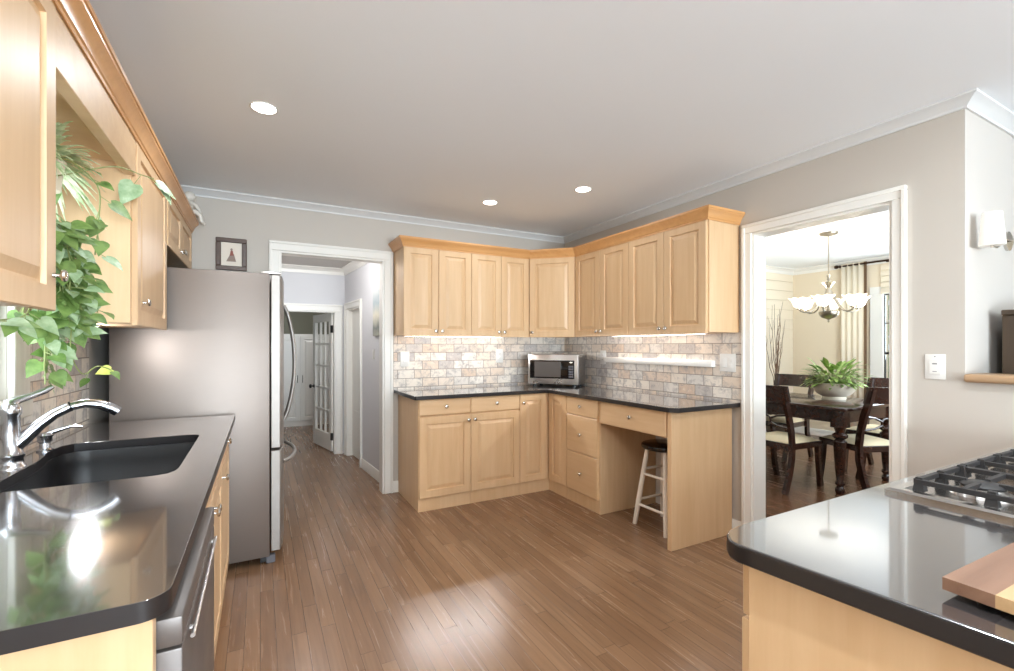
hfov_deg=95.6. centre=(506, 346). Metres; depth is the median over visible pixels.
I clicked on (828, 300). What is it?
chandelier
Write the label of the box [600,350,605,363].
wall outlet
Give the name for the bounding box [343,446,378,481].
baseboard
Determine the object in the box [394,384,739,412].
countertop
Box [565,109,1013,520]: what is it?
wall
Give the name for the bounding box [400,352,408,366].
wall switch
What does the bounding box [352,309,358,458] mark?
door
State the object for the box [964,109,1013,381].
wall
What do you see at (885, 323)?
window
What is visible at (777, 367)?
vase
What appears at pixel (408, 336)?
light
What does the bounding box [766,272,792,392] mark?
wall
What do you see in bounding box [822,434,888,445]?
cushion
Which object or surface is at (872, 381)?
dining chair
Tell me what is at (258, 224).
wall
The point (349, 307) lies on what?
trim
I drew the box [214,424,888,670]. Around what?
floor
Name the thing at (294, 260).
ceiling
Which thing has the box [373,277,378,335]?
picture
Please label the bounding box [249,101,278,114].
recessed light
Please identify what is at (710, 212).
crown molding
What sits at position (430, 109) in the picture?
ceiling
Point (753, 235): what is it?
trim
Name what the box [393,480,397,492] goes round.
baseboard
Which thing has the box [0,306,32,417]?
trim
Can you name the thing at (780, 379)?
dining chair
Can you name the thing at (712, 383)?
tiled wall
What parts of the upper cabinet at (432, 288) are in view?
door, door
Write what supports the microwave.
on the countertop at (668, 403)
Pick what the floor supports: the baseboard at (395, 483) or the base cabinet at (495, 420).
the base cabinet at (495, 420)
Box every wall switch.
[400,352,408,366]
[925,354,945,379]
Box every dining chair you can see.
[766,374,815,462]
[766,385,823,494]
[816,387,888,489]
[845,377,888,470]
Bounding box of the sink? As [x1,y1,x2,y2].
[0,442,194,492]
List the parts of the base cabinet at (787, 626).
door, drawer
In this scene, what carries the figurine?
on the crown molding at (79, 16)
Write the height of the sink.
0.206 m
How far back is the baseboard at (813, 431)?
6.70 m
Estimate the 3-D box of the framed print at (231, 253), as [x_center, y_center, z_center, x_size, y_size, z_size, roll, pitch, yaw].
[-2.097,-0.701,3.502,0.204,0.245,0.022,0,0,-28]
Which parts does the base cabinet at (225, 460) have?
door, drawer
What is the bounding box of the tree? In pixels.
[888,295,888,377]
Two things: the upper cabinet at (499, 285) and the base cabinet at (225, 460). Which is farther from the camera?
the upper cabinet at (499, 285)
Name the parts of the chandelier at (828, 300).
lamp shade, lamp shade, arm, lamp shade, rod, lamp shade, arm, arm, lamp shade, lamp shade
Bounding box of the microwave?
[528,354,584,386]
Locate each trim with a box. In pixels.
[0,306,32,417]
[181,88,1013,243]
[269,240,392,493]
[282,261,366,275]
[284,303,342,453]
[344,298,361,467]
[741,185,906,524]
[766,255,888,274]
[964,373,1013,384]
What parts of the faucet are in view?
lever, spout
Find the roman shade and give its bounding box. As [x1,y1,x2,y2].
[881,264,888,293]
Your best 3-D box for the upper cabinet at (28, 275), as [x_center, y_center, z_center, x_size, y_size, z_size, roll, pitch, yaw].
[-1.043,-0.463,0.697,0.354,0.754,0.813,0,0,-28]
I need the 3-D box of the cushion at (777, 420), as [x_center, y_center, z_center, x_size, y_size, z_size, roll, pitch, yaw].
[3.226,0.848,5.452,0.410,0.047,0.440,0,0,-28]
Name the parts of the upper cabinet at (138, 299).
knob, door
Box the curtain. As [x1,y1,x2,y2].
[841,261,866,426]
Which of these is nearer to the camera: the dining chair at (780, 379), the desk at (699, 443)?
the desk at (699, 443)
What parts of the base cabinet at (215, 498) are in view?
drawer, door, drawer, knob, knob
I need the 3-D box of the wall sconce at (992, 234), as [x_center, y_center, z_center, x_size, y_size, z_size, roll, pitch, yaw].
[2.425,-0.536,2.250,0.550,0.160,0.091,0,0,-35]
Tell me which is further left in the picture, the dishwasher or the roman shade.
the dishwasher
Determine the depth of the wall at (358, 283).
4.74 m
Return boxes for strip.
[604,357,714,366]
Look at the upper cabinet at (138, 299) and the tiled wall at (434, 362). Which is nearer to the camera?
the upper cabinet at (138, 299)
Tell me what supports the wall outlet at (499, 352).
attached to the tiled wall at (434, 362)
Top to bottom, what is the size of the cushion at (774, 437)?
0.047 m
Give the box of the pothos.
[0,157,175,390]
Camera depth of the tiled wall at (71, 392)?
2.00 m
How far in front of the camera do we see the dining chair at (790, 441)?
4.11 m
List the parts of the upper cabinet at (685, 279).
door, door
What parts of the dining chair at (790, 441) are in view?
leg, rail, leg, seat frame, leg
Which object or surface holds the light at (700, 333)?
attached to the upper cabinet at (685, 279)
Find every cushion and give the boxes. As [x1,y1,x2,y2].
[766,415,803,423]
[766,431,818,443]
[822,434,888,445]
[847,424,881,433]
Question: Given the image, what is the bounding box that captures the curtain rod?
[834,259,888,268]
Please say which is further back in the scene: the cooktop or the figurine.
the figurine
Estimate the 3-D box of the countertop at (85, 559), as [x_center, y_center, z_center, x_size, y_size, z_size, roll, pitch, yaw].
[-1.310,0.402,1.506,0.635,0.033,2.148,0,0,-28]
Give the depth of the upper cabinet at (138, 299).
1.86 m
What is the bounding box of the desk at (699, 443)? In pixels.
[601,402,731,551]
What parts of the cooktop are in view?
burner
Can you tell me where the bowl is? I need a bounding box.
[811,381,857,399]
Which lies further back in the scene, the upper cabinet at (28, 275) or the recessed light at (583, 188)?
the recessed light at (583, 188)
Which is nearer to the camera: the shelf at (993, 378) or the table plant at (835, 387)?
the shelf at (993, 378)
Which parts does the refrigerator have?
freezer drawer, door, handle, handle, handle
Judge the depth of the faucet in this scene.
1.46 m
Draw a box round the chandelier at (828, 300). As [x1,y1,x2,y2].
[788,231,870,321]
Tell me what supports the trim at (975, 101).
attached to the wall at (952, 420)
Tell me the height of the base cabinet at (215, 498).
0.880 m
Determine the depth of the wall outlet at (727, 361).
3.21 m
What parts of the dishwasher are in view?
handle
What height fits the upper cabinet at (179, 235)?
0.294 m
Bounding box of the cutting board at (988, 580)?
[942,542,1013,614]
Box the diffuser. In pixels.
[613,334,693,336]
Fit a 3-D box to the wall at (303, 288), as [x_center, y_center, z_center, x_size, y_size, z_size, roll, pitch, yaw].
[-2.433,0.067,5.424,1.040,2.465,0.120,0,0,-28]
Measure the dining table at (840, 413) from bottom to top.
0.765 m
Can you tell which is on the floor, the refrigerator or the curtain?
the refrigerator
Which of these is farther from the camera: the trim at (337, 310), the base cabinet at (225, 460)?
the trim at (337, 310)
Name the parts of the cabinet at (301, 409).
door, door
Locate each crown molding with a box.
[52,0,198,232]
[388,204,744,258]
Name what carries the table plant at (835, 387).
on the dining table at (840, 413)
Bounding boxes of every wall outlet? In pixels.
[496,349,502,362]
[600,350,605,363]
[720,354,735,371]
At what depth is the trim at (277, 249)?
4.05 m
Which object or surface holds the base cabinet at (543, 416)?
on the floor
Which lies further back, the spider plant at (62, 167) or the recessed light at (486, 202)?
the recessed light at (486, 202)
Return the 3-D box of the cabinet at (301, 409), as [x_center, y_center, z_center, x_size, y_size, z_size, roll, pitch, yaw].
[-3.043,0.549,7.874,1.900,1.500,0.445,0,0,-28]
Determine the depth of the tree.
7.88 m
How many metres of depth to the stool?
3.34 m
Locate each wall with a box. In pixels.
[0,306,108,450]
[21,337,88,451]
[192,197,564,480]
[282,271,344,445]
[284,312,328,333]
[345,263,378,469]
[393,335,563,389]
[564,331,740,402]
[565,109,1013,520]
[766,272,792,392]
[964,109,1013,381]
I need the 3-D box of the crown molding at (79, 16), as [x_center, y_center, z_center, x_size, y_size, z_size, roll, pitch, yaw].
[-1.491,-0.869,1.895,0.043,0.081,3.350,0,0,-28]
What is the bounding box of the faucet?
[0,385,121,471]
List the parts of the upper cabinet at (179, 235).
door, door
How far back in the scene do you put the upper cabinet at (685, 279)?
3.15 m
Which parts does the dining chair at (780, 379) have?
leg, leg, seat frame, rail, leg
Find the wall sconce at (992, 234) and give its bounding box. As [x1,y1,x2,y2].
[978,211,1013,250]
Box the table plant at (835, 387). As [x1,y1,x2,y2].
[799,357,875,399]
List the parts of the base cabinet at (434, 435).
drawer, door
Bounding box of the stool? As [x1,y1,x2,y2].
[633,439,666,537]
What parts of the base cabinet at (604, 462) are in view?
drawer, drawer, drawer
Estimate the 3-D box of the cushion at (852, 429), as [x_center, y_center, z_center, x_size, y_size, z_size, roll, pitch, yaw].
[3.850,0.848,4.755,0.410,0.047,0.440,0,0,-28]
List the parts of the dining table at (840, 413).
leg, leg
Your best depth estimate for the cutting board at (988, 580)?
0.70 m
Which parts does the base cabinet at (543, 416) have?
door, door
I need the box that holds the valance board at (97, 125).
[56,8,134,175]
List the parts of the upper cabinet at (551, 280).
door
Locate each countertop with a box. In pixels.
[0,415,234,654]
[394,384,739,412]
[727,447,1013,668]
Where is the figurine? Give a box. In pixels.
[184,191,204,224]
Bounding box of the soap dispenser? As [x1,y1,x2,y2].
[36,424,82,451]
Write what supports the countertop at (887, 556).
on the base cabinet at (787, 626)
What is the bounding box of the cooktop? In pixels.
[885,449,1013,521]
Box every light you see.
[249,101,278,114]
[408,336,446,336]
[482,200,497,204]
[574,186,591,192]
[613,333,706,336]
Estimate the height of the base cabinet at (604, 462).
0.884 m
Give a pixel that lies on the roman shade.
(884, 280)
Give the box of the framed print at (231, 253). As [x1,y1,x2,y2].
[216,237,246,271]
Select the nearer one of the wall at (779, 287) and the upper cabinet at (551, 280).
the upper cabinet at (551, 280)
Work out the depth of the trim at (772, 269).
6.67 m
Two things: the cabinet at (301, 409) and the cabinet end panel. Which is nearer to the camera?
the cabinet end panel
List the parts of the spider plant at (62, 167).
pot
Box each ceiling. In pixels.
[89,0,1013,268]
[282,255,351,267]
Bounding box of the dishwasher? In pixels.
[156,507,216,670]
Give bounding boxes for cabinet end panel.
[0,618,155,670]
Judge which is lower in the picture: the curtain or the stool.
the stool
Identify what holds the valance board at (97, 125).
attached to the upper cabinet at (28, 275)
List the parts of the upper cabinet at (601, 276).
door, door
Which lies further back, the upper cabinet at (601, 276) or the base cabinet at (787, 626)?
the upper cabinet at (601, 276)
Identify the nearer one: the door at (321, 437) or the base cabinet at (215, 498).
the base cabinet at (215, 498)
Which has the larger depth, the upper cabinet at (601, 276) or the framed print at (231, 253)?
the upper cabinet at (601, 276)
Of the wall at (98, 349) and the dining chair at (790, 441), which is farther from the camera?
the dining chair at (790, 441)
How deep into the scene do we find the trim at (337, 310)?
5.55 m
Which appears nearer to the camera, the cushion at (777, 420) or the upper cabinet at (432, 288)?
the upper cabinet at (432, 288)
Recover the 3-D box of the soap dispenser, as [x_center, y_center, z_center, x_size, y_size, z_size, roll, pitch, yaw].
[-1.671,0.340,1.714,0.128,0.092,0.052,0,0,-28]
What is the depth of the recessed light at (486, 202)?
3.71 m
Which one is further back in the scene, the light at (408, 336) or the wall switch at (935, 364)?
the light at (408, 336)
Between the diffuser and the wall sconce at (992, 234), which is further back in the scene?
the diffuser
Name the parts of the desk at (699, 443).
drawer, panel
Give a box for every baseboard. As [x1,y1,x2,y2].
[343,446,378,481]
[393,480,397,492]
[732,519,740,528]
[766,426,834,435]
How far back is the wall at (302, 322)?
7.90 m
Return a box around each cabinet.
[0,0,68,310]
[30,140,166,329]
[167,199,191,268]
[206,461,221,659]
[221,438,231,605]
[284,334,328,426]
[394,246,470,336]
[398,395,470,512]
[470,395,519,502]
[471,253,528,336]
[519,393,567,498]
[529,257,599,337]
[567,396,655,514]
[575,242,628,336]
[628,219,738,335]
[742,564,1013,670]
[1001,309,1013,373]
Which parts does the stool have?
leg, seat, leg, leg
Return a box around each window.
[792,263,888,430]
[884,294,888,377]
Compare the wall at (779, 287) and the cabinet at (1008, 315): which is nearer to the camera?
the cabinet at (1008, 315)
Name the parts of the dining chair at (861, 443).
leg, seat frame, leg, leg, rail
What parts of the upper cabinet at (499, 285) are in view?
door, door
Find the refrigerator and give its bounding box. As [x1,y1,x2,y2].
[109,267,296,563]
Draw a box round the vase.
[766,303,784,431]
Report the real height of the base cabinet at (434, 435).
0.884 m
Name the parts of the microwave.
glass panel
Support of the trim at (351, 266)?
attached to the wall at (303, 288)
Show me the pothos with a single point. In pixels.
(74, 318)
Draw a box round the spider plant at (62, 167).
[56,121,105,228]
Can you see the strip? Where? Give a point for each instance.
(677, 362)
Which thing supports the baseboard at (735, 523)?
attached to the wall at (952, 420)
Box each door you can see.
[309,313,332,450]
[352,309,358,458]
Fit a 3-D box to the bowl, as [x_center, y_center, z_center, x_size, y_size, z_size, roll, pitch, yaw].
[3.311,0.450,4.659,0.400,0.168,0.400,0,0,-28]
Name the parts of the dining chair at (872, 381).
leg, seat frame, leg, rail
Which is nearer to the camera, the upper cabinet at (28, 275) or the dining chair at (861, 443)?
the upper cabinet at (28, 275)
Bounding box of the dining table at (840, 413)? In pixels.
[766,392,888,494]

